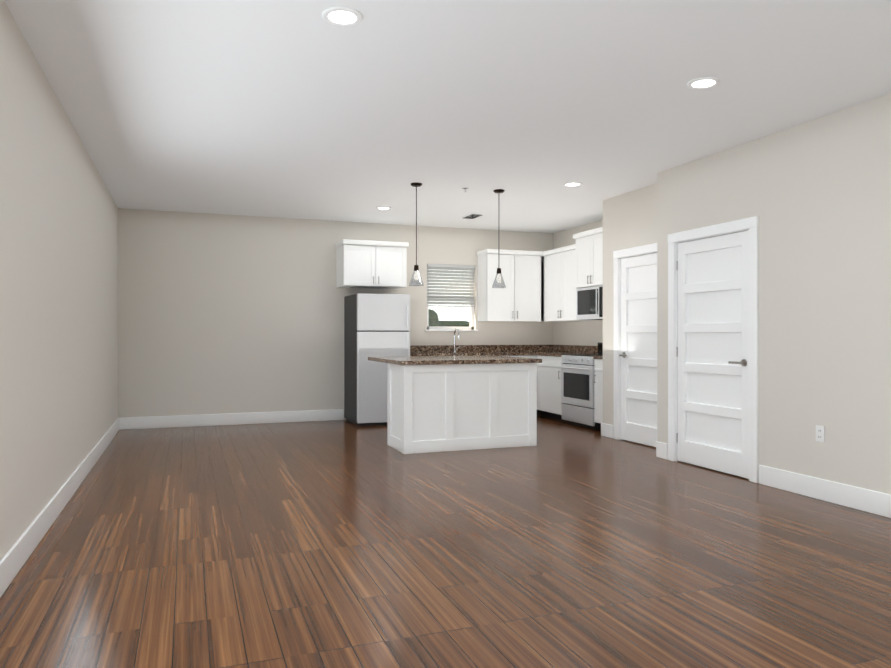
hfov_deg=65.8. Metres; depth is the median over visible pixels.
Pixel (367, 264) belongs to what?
upper cabinet
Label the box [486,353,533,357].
base cabinet
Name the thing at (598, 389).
base cabinet
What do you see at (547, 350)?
countertop
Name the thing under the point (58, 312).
wall
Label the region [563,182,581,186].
recessed light
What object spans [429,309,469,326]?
bush
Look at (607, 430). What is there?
baseboard
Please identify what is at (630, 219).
wall
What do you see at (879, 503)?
baseboard
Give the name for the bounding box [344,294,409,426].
fridge
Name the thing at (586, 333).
wall
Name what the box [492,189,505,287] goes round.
pendant light
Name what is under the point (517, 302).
upper cabinet
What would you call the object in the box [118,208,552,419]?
wall
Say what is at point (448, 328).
kitchen window
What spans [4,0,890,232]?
ceiling
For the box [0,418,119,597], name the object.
baseboard
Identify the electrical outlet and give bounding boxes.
[816,425,824,441]
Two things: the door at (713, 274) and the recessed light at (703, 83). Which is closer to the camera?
the recessed light at (703, 83)
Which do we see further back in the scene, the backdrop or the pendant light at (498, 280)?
the backdrop
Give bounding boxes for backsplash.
[410,345,553,352]
[554,345,597,352]
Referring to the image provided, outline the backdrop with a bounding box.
[429,269,469,321]
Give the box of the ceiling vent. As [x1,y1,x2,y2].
[462,213,484,218]
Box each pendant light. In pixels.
[409,182,423,285]
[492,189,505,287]
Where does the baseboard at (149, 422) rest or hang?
attached to the wall at (221, 313)
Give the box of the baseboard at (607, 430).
[601,423,613,438]
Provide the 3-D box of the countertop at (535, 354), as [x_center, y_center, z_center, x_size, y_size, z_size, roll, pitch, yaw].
[1.710,0.284,9.626,0.630,0.040,0.706,0,0,-21]
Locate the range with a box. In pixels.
[560,342,602,429]
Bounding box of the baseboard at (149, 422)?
[120,409,343,429]
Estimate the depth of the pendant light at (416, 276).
7.11 m
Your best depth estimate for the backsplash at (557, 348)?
9.92 m
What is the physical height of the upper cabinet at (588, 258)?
0.725 m
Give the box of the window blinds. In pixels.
[427,264,474,306]
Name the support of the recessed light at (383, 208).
in the ceiling
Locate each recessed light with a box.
[322,6,362,25]
[376,206,391,209]
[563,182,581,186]
[687,77,719,88]
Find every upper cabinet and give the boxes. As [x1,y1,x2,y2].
[335,239,408,288]
[477,249,536,321]
[541,244,584,321]
[573,227,602,287]
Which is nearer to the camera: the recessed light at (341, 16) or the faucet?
the recessed light at (341, 16)
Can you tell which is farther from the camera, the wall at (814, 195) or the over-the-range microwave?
the over-the-range microwave
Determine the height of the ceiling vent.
0.012 m
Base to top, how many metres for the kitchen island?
0.880 m
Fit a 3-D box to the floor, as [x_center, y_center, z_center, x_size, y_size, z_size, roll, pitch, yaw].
[0.581,1.235,5.002,6.600,0.100,10.240,0,0,-21]
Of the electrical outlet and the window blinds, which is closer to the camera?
the electrical outlet
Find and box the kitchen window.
[425,269,477,330]
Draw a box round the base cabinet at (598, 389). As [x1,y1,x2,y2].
[593,355,602,429]
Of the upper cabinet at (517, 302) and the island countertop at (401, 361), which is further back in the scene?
the upper cabinet at (517, 302)
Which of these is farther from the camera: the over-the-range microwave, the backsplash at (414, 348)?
the backsplash at (414, 348)
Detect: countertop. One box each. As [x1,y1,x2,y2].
[368,355,541,366]
[410,349,553,355]
[534,353,597,356]
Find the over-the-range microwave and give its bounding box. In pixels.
[576,286,602,319]
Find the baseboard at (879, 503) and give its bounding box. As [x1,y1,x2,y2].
[759,465,890,517]
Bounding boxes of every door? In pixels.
[613,243,656,446]
[668,216,758,482]
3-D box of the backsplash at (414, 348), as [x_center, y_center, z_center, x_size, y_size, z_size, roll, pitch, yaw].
[0.481,0.214,10.204,2.526,0.100,0.020,0,0,-21]
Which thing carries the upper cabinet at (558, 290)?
attached to the wall at (586, 333)
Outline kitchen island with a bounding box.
[387,363,536,453]
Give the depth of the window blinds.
10.09 m
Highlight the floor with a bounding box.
[0,416,890,667]
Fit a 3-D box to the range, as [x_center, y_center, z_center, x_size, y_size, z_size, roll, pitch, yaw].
[1.945,0.649,8.921,0.686,1.070,0.760,0,0,-21]
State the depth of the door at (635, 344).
7.47 m
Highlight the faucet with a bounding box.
[453,328,459,351]
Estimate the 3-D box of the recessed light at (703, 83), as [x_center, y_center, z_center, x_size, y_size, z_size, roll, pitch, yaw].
[1.595,-1.550,4.261,0.196,0.010,0.196,0,0,-21]
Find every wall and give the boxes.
[0,0,117,560]
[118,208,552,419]
[553,220,602,345]
[603,183,656,424]
[657,93,890,493]
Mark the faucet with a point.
(454, 350)

